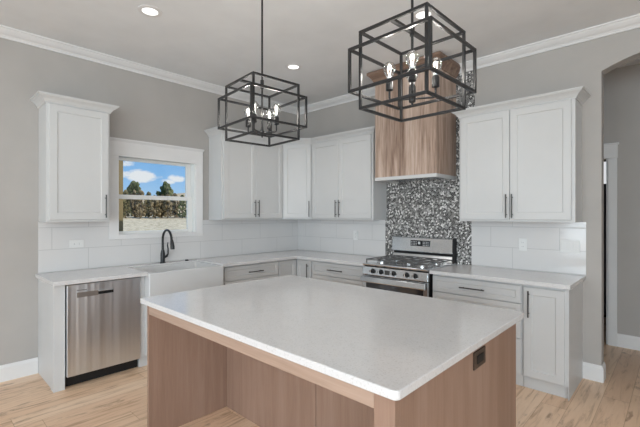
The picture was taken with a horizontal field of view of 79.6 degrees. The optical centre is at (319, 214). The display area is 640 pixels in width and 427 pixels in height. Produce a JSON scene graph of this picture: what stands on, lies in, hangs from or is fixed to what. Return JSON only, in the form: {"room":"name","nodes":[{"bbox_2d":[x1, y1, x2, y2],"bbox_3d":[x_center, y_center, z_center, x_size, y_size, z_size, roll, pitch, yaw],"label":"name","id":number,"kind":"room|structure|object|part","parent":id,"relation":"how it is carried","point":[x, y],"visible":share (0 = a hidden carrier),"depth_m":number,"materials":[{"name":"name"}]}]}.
{"room":"kitchen","nodes":[
{"label":"kitchen","id":0,"kind":"room"},
{"bbox_2d":[0,38,296,364],"bbox_3d":[-3.070,-0.081,3.025,0.140,3.022,8.140,0,0,43],"label":"wall","id":1,"kind":"structure","parent":0,"point":[154,110],"depth_m":3.47,"materials":[{"name":"beige paint"}]},
{"bbox_2d":[0,357,37,381],"bbox_3d":[-4.172,1.360,1.736,0.016,0.140,4.752,0,0,43],"label":"baseboard","id":2,"kind":"structure","parent":1,"relation":"attached to","point":[19,369],"depth_m":3.36,"materials":[{"name":"white paint"}]},
{"bbox_2d":[30,91,118,221],"bbox_3d":[-2.249,-0.483,3.542,0.347,1.096,0.631,0,0,43],"label":"upper cabinet","id":3,"kind":"object","parent":1,"relation":"attached to","point":[74,133],"visible":1,"depth_m":3.42,"materials":[{"name":"white paint"}]},
{"bbox_3d":[-2.249,-0.995,3.542,0.347,0.072,0.631,0,0,43],"label":"crown","id":4,"kind":"part","parent":3,"relation":"part of","materials":[{"name":"white paint"}]},
{"bbox_3d":[-2.161,-0.454,3.462,0.020,0.998,0.467,0,0,43],"label":"door","id":5,"kind":"part","parent":3,"relation":"part of","materials":[{"name":"white paint"}]},
{"bbox_2d":[109,137,203,239],"bbox_3d":[-1.828,-0.265,4.320,0.171,1.041,1.072,0,0,43],"label":"window","id":6,"kind":"structure","parent":1,"relation":"in","point":[121,149],"depth_m":4.30,"materials":[{"name":"white paint"}]},
{"bbox_3d":[-1.875,-0.386,4.344,0.030,0.437,0.876,0,0,43],"label":"sash","id":7,"kind":"part","parent":6,"relation":"part of","materials":[{"name":"white plastic"}]},
{"bbox_3d":[-1.849,-0.002,4.320,0.030,0.415,0.876,0,0,43],"label":"sash","id":8,"kind":"part","parent":6,"relation":"part of","materials":[{"name":"white plastic"}]},
{"bbox_2d":[38,219,297,272],"bbox_3d":[-1.437,0.299,4.656,0.010,0.466,3.246,0,0,43],"label":"tile backsplash","id":9,"kind":"structure","parent":1,"relation":"attached to","point":[220,238],"depth_m":4.19,"materials":[{"name":"white tile"}]},
{"bbox_2d":[69,240,83,247],"bbox_3d":[-2.334,0.280,3.686,0.009,0.074,0.120,0,0,43],"label":"power outlet","id":10,"kind":"object","parent":9,"relation":"attached to","point":[72,243],"visible":1,"depth_m":3.68,"materials":[{"name":"white plastic"}]},
{"bbox_2d":[204,126,283,219],"bbox_3d":[-0.940,-0.483,4.938,0.347,1.096,1.016,0,0,43],"label":"upper cabinet","id":11,"kind":"object","parent":1,"relation":"attached to","point":[246,180],"visible":0.91,"depth_m":4.76,"materials":[{"name":"white paint"}]},
{"bbox_3d":[-0.981,-0.454,4.719,0.020,0.998,0.469,0,0,43],"label":"door","id":12,"kind":"part","parent":11,"relation":"part of","materials":[{"name":"white paint"}]},
{"bbox_3d":[-0.942,-0.995,4.935,0.346,0.072,1.008,0,0,43],"label":"crown","id":13,"kind":"part","parent":11,"relation":"part of","materials":[{"name":"white paint"}]},
{"bbox_3d":[-0.665,-0.454,5.056,0.020,0.998,0.447,0,0,43],"label":"door","id":14,"kind":"part","parent":11,"relation":"part of","materials":[{"name":"white paint"}]},
{"bbox_2d":[0,14,639,114],"bbox_3d":[-0.223,-1.552,0.258,7.800,0.080,8.000,0,0,43],"label":"crown molding","id":15,"kind":"structure","parent":1,"relation":"attached to","point":[631,22],"depth_m":3.74,"materials":[{"name":"white paint"}]},
{"bbox_2d":[0,0,639,106],"bbox_3d":[1.303,-1.662,1.885,8.080,0.140,12.740,0,0,43],"label":"ceiling","id":16,"kind":"structure","parent":0,"point":[217,42],"depth_m":3.32,"materials":[{"name":"paint"}]},
{"bbox_2d":[137,5,161,16],"bbox_3d":[-1.329,-1.589,3.005,0.180,0.006,0.180,0,0,43],"label":"recessed light","id":17,"kind":"object","parent":16,"relation":"in","point":[147,10],"visible":1,"depth_m":2.99,"materials":[{"name":"white paint"}]},
{"bbox_2d":[218,0,306,146],"bbox_3d":[-0.395,-1.048,2.619,0.439,1.087,0.439,0,0,-41],"label":"pendant light","id":18,"kind":"object","parent":16,"relation":"hanging from","point":[252,106],"visible":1,"depth_m":2.60,"materials":[{"name":"black metal"}]},
{"bbox_2d":[246,119,250,127],"bbox_3d":[-0.496,-0.630,2.655,0.036,0.056,0.036,0,0,-41],"label":"socket","id":19,"kind":"object","parent":18,"relation":"attached to","point":[248,122],"depth_m":2.64,"materials":[{"name":"black metal"}]},
{"bbox_3d":[-0.395,-1.063,2.619,0.024,1.017,0.024,0,0,-41],"label":"rod","id":20,"kind":"part","parent":18,"relation":"part of","materials":[{"name":"black metal"}]},
{"bbox_2d":[267,121,271,129],"bbox_3d":[-0.358,-0.630,2.720,0.036,0.056,0.036,0,0,-41],"label":"socket","id":21,"kind":"object","parent":18,"relation":"attached to","point":[269,124],"depth_m":2.70,"materials":[{"name":"black metal"}]},
{"bbox_3d":[-0.293,-0.701,2.582,0.060,0.086,0.060,0,0,-41],"label":"bulb","id":22,"kind":"part","parent":18,"relation":"part of","materials":[{"name":"clear glass"}]},
{"bbox_2d":[274,116,278,124],"bbox_3d":[-0.293,-0.630,2.582,0.036,0.056,0.036,0,0,-41],"label":"socket","id":23,"kind":"object","parent":18,"relation":"attached to","point":[275,117],"depth_m":2.57,"materials":[{"name":"black metal"}]},
{"bbox_2d":[285,63,301,69],"bbox_3d":[-0.285,-1.589,4.134,0.180,0.006,0.180,0,0,43],"label":"recessed light","id":24,"kind":"object","parent":16,"relation":"in","point":[292,66],"visible":1,"depth_m":4.12,"materials":[{"name":"white paint"}]},
{"bbox_2d":[348,0,476,121],"bbox_3d":[0.444,-1.048,1.849,0.439,1.087,0.439,0,0,45],"label":"pendant light","id":25,"kind":"object","parent":16,"relation":"hanging from","point":[411,73],"visible":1,"depth_m":1.83,"materials":[{"name":"black metal"}]},
{"bbox_3d":[0.339,-0.701,1.874,0.060,0.086,0.060,0,0,45],"label":"bulb","id":26,"kind":"part","parent":25,"relation":"part of","materials":[{"name":"clear glass"}]},
{"bbox_2d":[386,81,392,91],"bbox_3d":[0.339,-0.630,1.874,0.036,0.056,0.036,0,0,45],"label":"socket","id":27,"kind":"object","parent":25,"relation":"attached to","point":[389,85],"depth_m":1.86,"materials":[{"name":"black metal"}]},
{"bbox_2d":[408,68,415,81],"bbox_3d":[0.419,-0.630,1.744,0.036,0.056,0.036,0,0,45],"label":"socket","id":28,"kind":"object","parent":25,"relation":"attached to","point":[412,78],"depth_m":1.73,"materials":[{"name":"black metal"}]},
{"bbox_3d":[0.444,-1.063,1.849,0.024,1.017,0.024,0,0,45],"label":"rod","id":29,"kind":"part","parent":25,"relation":"part of","materials":[{"name":"black metal"}]},
{"bbox_3d":[0.419,-0.701,1.744,0.060,0.086,0.060,0,0,45],"label":"bulb","id":30,"kind":"part","parent":25,"relation":"part of","materials":[{"name":"clear glass"}]},
{"bbox_2d":[409,84,415,93],"bbox_3d":[0.469,-0.630,1.954,0.036,0.056,0.036,0,0,45],"label":"socket","id":31,"kind":"object","parent":25,"relation":"attached to","point":[410,84],"depth_m":1.94,"materials":[{"name":"black metal"}]},
{"bbox_3d":[0.506,-0.578,1.834,0.098,0.053,0.009,0,0,13],"label":"arm","id":32,"kind":"part","parent":25,"relation":"part of","materials":[{"name":"black metal"}]},
{"bbox_2d":[432,75,439,87],"bbox_3d":[0.549,-0.630,1.824,0.036,0.056,0.036,0,0,45],"label":"socket","id":33,"kind":"object","parent":25,"relation":"attached to","point":[435,78],"depth_m":1.81,"materials":[{"name":"black metal"}]},
{"bbox_3d":[0.549,-0.701,1.824,0.060,0.086,0.060,0,0,45],"label":"bulb","id":34,"kind":"part","parent":25,"relation":"part of","materials":[{"name":"clear glass"}]},
{"bbox_2d":[414,9,434,19],"bbox_3d":[0.823,-1.589,3.057,0.180,0.006,0.180,0,0,43],"label":"recessed light","id":35,"kind":"object","parent":16,"relation":"in","point":[419,14],"visible":0.6,"depth_m":3.05,"materials":[{"name":"white paint"}]},
{"bbox_2d":[0,317,639,426],"bbox_3d":[1.303,1.490,1.885,8.080,0.120,12.740,0,0,43],"label":"floor","id":36,"kind":"structure","parent":0,"point":[119,399],"depth_m":2.91,"materials":[{"name":"brown wood"}]},
{"bbox_2d":[38,279,64,392],"bbox_3d":[-2.318,0.999,3.304,0.573,0.863,0.080,0,0,43],"label":"end panel","id":37,"kind":"object","parent":36,"relation":"on","point":[51,300],"visible":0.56,"depth_m":3.13,"materials":[{"name":"white paint"}]},
{"bbox_2d":[65,277,139,386],"bbox_3d":[-2.061,1.000,3.529,0.582,0.854,0.590,0,0,43],"label":"dishwasher","id":38,"kind":"object","parent":36,"relation":"on","point":[102,318],"visible":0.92,"depth_m":3.31,"materials":[{"name":"silver metal"}]},
{"bbox_3d":[-1.955,0.668,3.234,0.003,0.041,0.160,0,0,43],"label":"grip plate","id":39,"kind":"part","parent":38,"relation":"part of","materials":[{"name":"silver metal"}]},
{"bbox_2d":[137,276,146,366],"bbox_3d":[-1.562,0.999,4.069,0.628,0.863,0.871,0,0,43],"label":"base cabinet","id":40,"kind":"object","parent":36,"relation":"on","point":[142,361],"visible":0.02,"depth_m":3.60,"materials":[{"name":"white paint"}]},
{"bbox_3d":[-1.500,1.067,3.742,0.020,0.503,0.389,0,0,43],"label":"door","id":41,"kind":"part","parent":40,"relation":"part of","materials":[{"name":"white paint"}]},
{"bbox_2d":[223,261,278,284],"bbox_3d":[-0.987,0.999,4.682,0.628,0.863,0.803,0,0,43],"label":"base cabinet","id":42,"kind":"object","parent":36,"relation":"on","point":[256,271],"visible":0.26,"depth_m":4.46,"materials":[{"name":"white paint"}]},
{"bbox_3d":[-0.786,0.885,4.503,0.020,0.280,0.775,0,0,43],"label":"drawer","id":43,"kind":"part","parent":42,"relation":"part of","materials":[{"name":"white paint"}]},
{"bbox_2d":[278,259,312,277],"bbox_3d":[-0.320,0.999,5.222,0.864,0.863,0.891,0,0,43],"label":"base cabinet","id":44,"kind":"object","parent":36,"relation":"on","point":[295,267],"visible":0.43,"depth_m":4.90,"materials":[{"name":"white paint"}]},
{"bbox_2d":[35,250,390,286],"bbox_3d":[-0.827,0.550,4.060,1.695,0.033,3.259,0,0,43],"label":"countertop","id":45,"kind":"structure","parent":44,"relation":"on","point":[53,279],"depth_m":4.27,"materials":[{"name":"white stone"}]},
{"bbox_2d":[160,229,174,262],"bbox_3d":[-1.638,0.344,4.168,0.282,0.378,0.097,0,0,43],"label":"faucet","id":46,"kind":"object","parent":45,"relation":"on","point":[163,256],"visible":1,"depth_m":4.21,"materials":[{"name":"black metal"}]},
{"bbox_3d":[-1.653,0.279,4.157,0.240,0.248,0.024,0,0,43],"label":"spout","id":47,"kind":"part","parent":46,"relation":"part of","materials":[{"name":"black metal"}]},
{"bbox_2d":[132,261,222,296],"bbox_3d":[-1.496,0.676,4.009,0.534,0.264,0.791,0,0,43],"label":"farmhouse sink","id":48,"kind":"object","parent":45,"relation":"in","point":[178,277],"visible":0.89,"depth_m":3.86,"materials":[{"name":"white ceramic"}]},
{"bbox_3d":[-0.413,0.951,4.901,0.020,0.734,0.289,0,0,43],"label":"door","id":49,"kind":"part","parent":44,"relation":"part of","materials":[{"name":"white paint"}]},
{"bbox_3d":[-0.200,0.951,4.919,0.259,0.734,0.020,0,0,43],"label":"door","id":50,"kind":"part","parent":44,"relation":"part of","materials":[{"name":"white paint"}]},
{"bbox_2d":[147,306,515,426],"bbox_3d":[-0.020,0.998,2.272,1.836,0.864,1.215,0,0,43],"label":"kitchen island","id":51,"kind":"object","parent":36,"relation":"on","point":[194,371],"visible":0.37,"depth_m":2.25,"materials":[{"name":"brown wood"}]},
{"bbox_3d":[-0.682,0.998,2.893,0.022,0.864,1.215,0,0,43],"label":"panel","id":52,"kind":"part","parent":51,"relation":"part of","materials":[{"name":"brown wood"}]},
{"bbox_3d":[-0.448,0.601,1.858,1.733,0.069,0.022,0,0,43],"label":"apron rail","id":53,"kind":"part","parent":51,"relation":"part of","materials":[{"name":"brown wood"}]},
{"bbox_3d":[-0.357,0.998,2.550,0.916,0.864,0.010,0,0,43],"label":"panel","id":54,"kind":"part","parent":51,"relation":"part of","materials":[{"name":"brown wood"}]},
{"bbox_2d":[140,275,523,400],"bbox_3d":[-0.017,0.549,2.274,1.899,0.031,1.296,0,0,43],"label":"island countertop","id":55,"kind":"structure","parent":51,"relation":"on","point":[387,344],"depth_m":1.88,"materials":[{"name":"white stone"}]},
{"bbox_3d":[0.276,0.998,1.957,0.810,0.864,0.010,0,0,43],"label":"panel","id":56,"kind":"part","parent":51,"relation":"part of","materials":[{"name":"brown wood"}]},
{"bbox_3d":[0.213,0.998,1.237,0.080,0.864,0.024,0,0,43],"label":"corner post","id":57,"kind":"part","parent":51,"relation":"part of","materials":[{"name":"brown wood"}]},
{"bbox_3d":[0.650,0.998,1.660,0.020,0.864,1.191,0,0,43],"label":"panel","id":58,"kind":"part","parent":51,"relation":"part of","materials":[{"name":"brown wood"}]},
{"bbox_2d":[473,346,485,370],"bbox_3d":[0.706,0.633,1.697,0.009,0.076,0.132,0,0,43],"label":"power outlet","id":59,"kind":"object","parent":51,"relation":"attached to","point":[479,356],"visible":1,"depth_m":1.68,"materials":[{"name":"black plastic"}]},
{"bbox_2d":[477,352,483,363],"bbox_3d":[0.708,0.633,1.695,0.003,0.036,0.068,0,0,43],"label":"receptacle","id":60,"kind":"object","parent":59,"relation":"attached to","point":[480,355],"depth_m":1.69,"materials":[{"name":"black plastic"}]},
{"bbox_2d":[312,261,363,286],"bbox_3d":[0.390,0.999,4.734,0.836,0.863,0.628,0,0,43],"label":"base cabinet","id":61,"kind":"object","parent":36,"relation":"on","point":[327,271],"visible":0.23,"depth_m":4.52,"materials":[{"name":"white paint"}]},
{"bbox_3d":[0.195,0.885,4.548,0.792,0.280,0.020,0,0,43],"label":"drawer","id":62,"kind":"part","parent":61,"relation":"part of","materials":[{"name":"white paint"}]},
{"bbox_2d":[360,236,456,297],"bbox_3d":[0.951,0.842,4.142,0.767,1.176,0.709,0,0,43],"label":"gas range","id":63,"kind":"object","parent":36,"relation":"on","point":[407,270],"visible":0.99,"depth_m":4.08,"materials":[{"name":"silver metal"}]},
{"bbox_3d":[0.728,0.692,3.906,0.752,0.061,0.059,0,0,43],"label":"handle","id":64,"kind":"part","parent":63,"relation":"part of","materials":[{"name":"silver metal"}]},
{"bbox_3d":[0.759,0.935,3.938,0.760,0.561,0.035,0,0,43],"label":"oven door","id":65,"kind":"part","parent":63,"relation":"part of","materials":[{"name":"silver metal"}]},
{"bbox_3d":[0.757,0.603,3.937,0.764,0.090,0.042,0,0,43],"label":"control panel","id":66,"kind":"part","parent":63,"relation":"part of","materials":[{"name":"silver metal"}]},
{"bbox_2d":[363,258,455,272],"bbox_3d":[0.969,0.541,4.162,0.764,0.034,0.651,0,0,43],"label":"cooktop","id":67,"kind":"object","parent":63,"relation":"in","point":[373,265],"depth_m":3.99,"materials":[{"name":"silver metal"}]},
{"bbox_2d":[433,274,523,385],"bbox_3d":[1.561,0.999,3.636,0.794,0.863,0.628,0,0,43],"label":"base cabinet","id":68,"kind":"object","parent":36,"relation":"on","point":[502,295],"visible":0.29,"depth_m":3.35,"materials":[{"name":"white paint"}]},
{"bbox_3d":[1.353,0.662,3.425,0.223,0.012,0.036,0,0,43],"label":"handle","id":69,"kind":"part","parent":68,"relation":"part of","materials":[{"name":"brown metal"}]},
{"bbox_3d":[1.376,0.881,3.441,0.782,0.283,0.020,0,0,43],"label":"drawer","id":70,"kind":"part","parent":68,"relation":"part of","materials":[{"name":"white paint"}]},
{"bbox_3d":[1.376,0.660,3.441,0.782,0.145,0.020,0,0,43],"label":"drawer","id":71,"kind":"part","parent":68,"relation":"part of","materials":[{"name":"white paint"}]},
{"bbox_2d":[429,264,584,289],"bbox_3d":[1.679,0.550,3.509,1.146,0.033,0.634,0,0,43],"label":"countertop","id":72,"kind":"structure","parent":68,"relation":"on","point":[534,278],"depth_m":3.36,"materials":[{"name":"white stone"}]},
{"bbox_3d":[1.376,1.172,3.441,0.782,0.286,0.020,0,0,43],"label":"drawer","id":73,"kind":"part","parent":68,"relation":"part of","materials":[{"name":"white paint"}]},
{"bbox_2d":[523,281,582,400],"bbox_3d":[1.972,0.999,3.252,0.326,0.863,0.630,0,0,43],"label":"base cabinet","id":74,"kind":"object","parent":36,"relation":"on","point":[553,317],"visible":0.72,"depth_m":3.06,"materials":[{"name":"white paint"}]},
{"bbox_3d":[1.687,0.725,3.112,0.012,0.214,0.036,0,0,43],"label":"handle","id":75,"kind":"part","parent":74,"relation":"part of","materials":[{"name":"brown metal"}]},
{"bbox_3d":[1.782,0.956,3.060,0.288,0.728,0.020,0,0,43],"label":"door","id":76,"kind":"part","parent":74,"relation":"part of","materials":[{"name":"white paint"}]},
{"bbox_3d":[2.107,0.999,3.161,0.006,0.863,0.579,0,0,43],"label":"panel","id":77,"kind":"part","parent":74,"relation":"part of","materials":[{"name":"white paint"}]},
{"bbox_2d":[300,28,639,365],"bbox_3d":[2.558,-0.081,3.223,7.800,3.022,0.130,0,0,43],"label":"wall","id":78,"kind":"structure","parent":0,"point":[585,64],"depth_m":3.35,"materials":[{"name":"beige paint"}]},
{"bbox_2d":[282,138,311,218],"bbox_3d":[-0.317,-0.483,5.417,0.600,1.096,0.600,0,0,43],"label":"upper cabinet","id":79,"kind":"object","parent":78,"relation":"attached to","point":[297,155],"visible":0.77,"depth_m":5.22,"materials":[{"name":"white paint"}]},
{"bbox_3d":[-0.310,-0.995,5.203,0.411,0.072,0.064,0,0,-2],"label":"crown","id":80,"kind":"part","parent":79,"relation":"part of","materials":[{"name":"white paint"}]},
{"bbox_2d":[298,219,384,256],"bbox_3d":[0.243,0.299,5.298,1.561,0.466,0.010,0,0,43],"label":"tile backsplash","id":81,"kind":"structure","parent":78,"relation":"attached to","point":[321,235],"depth_m":5.23,"materials":[{"name":"white tile"}]},
{"bbox_2d":[353,231,357,239],"bbox_3d":[0.470,0.275,5.072,0.072,0.120,0.009,0,0,43],"label":"power outlet","id":82,"kind":"object","parent":81,"relation":"attached to","point":[355,233],"visible":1,"depth_m":5.07,"materials":[{"name":"white plastic"}]},
{"bbox_2d":[310,126,386,219],"bbox_3d":[0.359,-0.483,4.957,1.081,1.096,0.347,0,0,43],"label":"upper cabinet","id":83,"kind":"object","parent":78,"relation":"attached to","point":[344,185],"visible":0.91,"depth_m":4.80,"materials":[{"name":"white paint"}]},
{"bbox_3d":[0.065,-0.454,5.068,0.471,0.998,0.020,0,0,43],"label":"door","id":84,"kind":"part","parent":83,"relation":"part of","materials":[{"name":"white paint"}]},
{"bbox_3d":[0.358,-0.995,4.950,1.073,0.072,0.336,0,0,43],"label":"crown","id":85,"kind":"part","parent":83,"relation":"part of","materials":[{"name":"white paint"}]},
{"bbox_3d":[0.424,-0.454,4.732,0.504,0.998,0.020,0,0,43],"label":"door","id":86,"kind":"part","parent":83,"relation":"part of","materials":[{"name":"white paint"}]},
{"bbox_2d":[367,51,460,182],"bbox_3d":[1.020,-0.979,4.201,0.870,1.206,0.528,0,0,43],"label":"range hood","id":87,"kind":"object","parent":78,"relation":"attached to","point":[423,148],"visible":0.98,"depth_m":4.02,"materials":[{"name":"brown wood"}]},
{"bbox_3d":[1.020,-1.526,4.201,0.870,0.112,0.528,0,0,43],"label":"crown","id":88,"kind":"part","parent":87,"relation":"part of","materials":[{"name":"brown wood"}]},
{"bbox_2d":[385,70,474,264],"bbox_3d":[1.195,-0.489,4.407,1.152,2.043,0.008,0,0,43],"label":"backsplash","id":89,"kind":"structure","parent":78,"relation":"attached to","point":[422,208],"depth_m":4.32,"materials":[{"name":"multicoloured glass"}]},
{"bbox_2d":[451,86,590,221],"bbox_3d":[1.824,-0.483,3.582,1.106,1.096,0.347,0,0,43],"label":"upper cabinet","id":90,"kind":"object","parent":78,"relation":"attached to","point":[521,158],"visible":0.99,"depth_m":3.41,"materials":[{"name":"white paint"}]},
{"bbox_3d":[1.565,-0.454,3.661,0.453,0.998,0.020,0,0,43],"label":"door","id":91,"kind":"part","parent":90,"relation":"part of","materials":[{"name":"white paint"}]},
{"bbox_3d":[1.824,-0.995,3.582,1.106,0.072,0.347,0,0,43],"label":"crown","id":92,"kind":"part","parent":90,"relation":"part of","materials":[{"name":"white paint"}]},
{"bbox_3d":[1.907,-0.454,3.340,0.474,0.998,0.020,0,0,43],"label":"door","id":93,"kind":"part","parent":90,"relation":"part of","materials":[{"name":"white paint"}]},
{"bbox_2d":[472,221,585,275],"bbox_3d":[1.956,0.299,3.691,0.998,0.466,0.010,0,0,43],"label":"tile backsplash","id":94,"kind":"structure","parent":78,"relation":"attached to","point":[494,244],"depth_m":3.65,"materials":[{"name":"white tile"}]},
{"bbox_2d":[519,238,526,250],"bbox_3d":[1.946,0.287,3.687,0.072,0.120,0.009,0,0,43],"label":"power outlet","id":95,"kind":"object","parent":94,"relation":"attached to","point":[522,241],"visible":1,"depth_m":3.68,"materials":[{"name":"white plastic"}]},
{"bbox_2d":[583,362,605,382],"bbox_3d":[2.399,1.360,3.361,0.149,0.140,0.146,0,0,43],"label":"baseboard","id":96,"kind":"structure","parent":78,"relation":"attached to","point":[593,372],"depth_m":3.31,"materials":[{"name":"white paint"}]},
{"bbox_2d":[604,63,639,336],"bbox_3d":[3.753,-0.081,3.035,5.800,3.022,1.230,0,0,43],"label":"wall","id":97,"kind":"structure","parent":0,"point":[622,84],"depth_m":4.12,"materials":[{"name":"beige paint"}]},
{"bbox_2d":[604,142,618,346],"bbox_3d":[2.880,0.325,4.574,1.091,2.211,0.180,0,0,43],"label":"door frame","id":98,"kind":"structure","parent":97,"relation":"in","point":[610,149],"depth_m":4.19,"materials":[{"name":"white paint"}]},
{"bbox_2d":[617,333,639,350],"bbox_3d":[4.707,1.360,2.780,4.060,0.140,0.016,0,0,43],"label":"baseboard","id":99,"kind":"structure","parent":97,"relation":"attached to","point":[624,341],"depth_m":4.10,"materials":[{"name":"white paint"}]},
{"bbox_3d":[4.020,-0.081,5.849,2.340,3.022,3.240,0,0,43],"label":"wall","id":100,"kind":"structure","parent":0,"visible":0},
{"bbox_2d":[604,160,605,316],"bbox_3d":[3.787,-0.081,5.601,2.340,3.022,0.120,0,0,43],"label":"door","id":101,"kind":"structure","parent":100,"relation":"in","point":[604,160],"depth_m":5.37,"materials":[{"name":"grey paint"}]},
{"bbox_3d":[4.002,-0.585,5.376,0.760,0.310,0.015,0,0,43],"label":"glass","id":102,"kind":"part","parent":101,"relation":"part of","materials":[{"name":"white glass"}]},
{"label":"outside","id":103,"kind":"structure","parent":0,"visible":0},
{"bbox_2d":[123,214,186,230],"bbox_3d":[-24.557,0.800,45.644,89.196,1.933,138.140,0,0,43],"label":"ground","id":104,"kind":"structure","parent":103,"point":[130,223],"depth_m":34.36,"materials":[{"name":"beige gravel"}]},
{"bbox_2d":[119,160,122,230],"bbox_3d":[-3.101,0.105,5.858,0.140,3.350,0.140,0,0,43],"label":"porch post","id":105,"kind":"object","parent":104,"relation":"on","point":[120,161],"visible":0.04,"depth_m":5.84,"materials":[{"name":"brown wood"}]},
{"bbox_2d":[123,189,131,217],"bbox_3d":[-22.276,-1.190,43.974,1.350,3.369,1.263,0,0,43],"label":"shrub","id":106,"kind":"object","parent":104,"relation":"on","point":[126,206],"visible":0.62,"depth_m":43.79,"materials":[{"name":"green plant"}]},
{"bbox_2d":[130,190,139,217],"bbox_3d":[-22.413,-1.294,46.502,1.185,3.431,1.492,0,0,-14],"label":"shrub","id":107,"kind":"object","parent":104,"relation":"on","point":[132,201],"visible":0.63,"depth_m":46.30,"materials":[{"name":"green plant"}]},
{"bbox_2d":[126,181,147,215],"bbox_3d":[-24.744,-2.089,51.490,3.166,4.945,3.406,0,0,-24],"label":"cedar tree","id":108,"kind":"object","parent":104,"relation":"on","point":[133,185],"visible":0.2,"depth_m":51.18,"materials":[{"name":"green plant"}]},
{"bbox_2d":[134,189,146,217],"bbox_3d":[-20.810,-1.213,44.498,1.386,3.421,1.124,0,0,-21],"label":"shrub","id":109,"kind":"object","parent":104,"relation":"on","point":[140,211],"visible":0.9,"depth_m":44.32,"materials":[{"name":"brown plant"}]},
{"bbox_2d":[143,191,152,217],"bbox_3d":[-20.918,-1.205,46.948,1.346,3.262,1.340,0,0,43],"label":"shrub","id":110,"kind":"object","parent":104,"relation":"on","point":[147,202],"visible":0.63,"depth_m":46.55,"materials":[{"name":"green plant"}]},
{"bbox_2d":[149,195,160,218],"bbox_3d":[-19.361,-0.909,45.190,1.329,2.812,1.216,0,0,-15],"label":"shrub","id":111,"kind":"object","parent":104,"relation":"on","point":[154,203],"visible":0.88,"depth_m":44.96,"materials":[{"name":"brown plant"}]},
{"bbox_2d":[157,194,163,217],"bbox_3d":[-19.586,-1.060,47.784,1.358,2.962,1.352,0,0,43],"label":"shrub","id":112,"kind":"object","parent":104,"relation":"on","point":[160,201],"visible":0.3,"depth_m":47.52,"materials":[{"name":"green plant"}]},
{"bbox_2d":[156,181,178,212],"bbox_3d":[-21.352,-2.061,53.209,3.559,5.100,2.914,0,0,16],"label":"cedar tree","id":113,"kind":"object","parent":104,"relation":"on","point":[165,189],"visible":0.42,"depth_m":52.70,"materials":[{"name":"green plant"}]},
{"bbox_2d":[162,194,172,217],"bbox_3d":[-18.238,-1.007,45.859,1.233,2.992,1.323,0,0,-19],"label":"shrub","id":114,"kind":"object","parent":104,"relation":"on","point":[167,205],"visible":0.9,"depth_m":45.62,"materials":[{"name":"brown plant"}]},
{"bbox_2d":[171,193,179,217],"bbox_3d":[-18.191,-1.158,48.169,1.298,3.160,1.484,0,0,43],"label":"shrub","id":115,"kind":"object","parent":104,"relation":"on","point":[174,209],"visible":0.66,"depth_m":47.93,"materials":[{"name":"green plant"}]},
{"bbox_2d":[177,195,186,217],"bbox_3d":[-16.627,-0.957,46.362,1.176,2.905,1.220,0,0,16],"label":"cedar tree","id":116,"kind":"object","parent":104,"relation":"on","point":[181,203],"visible":0.91,"depth_m":46.18,"materials":[{"name":"green plant"}]},
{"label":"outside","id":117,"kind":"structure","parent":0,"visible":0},
{"bbox_2d":[129,193,186,213],"bbox_3d":[-67.165,-5.686,161.215,232.440,13.233,322.800,0,0,43],"label":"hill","id":118,"kind":"structure","parent":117,"point":[178,194],"depth_m":148.15,"materials":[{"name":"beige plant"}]}
]}

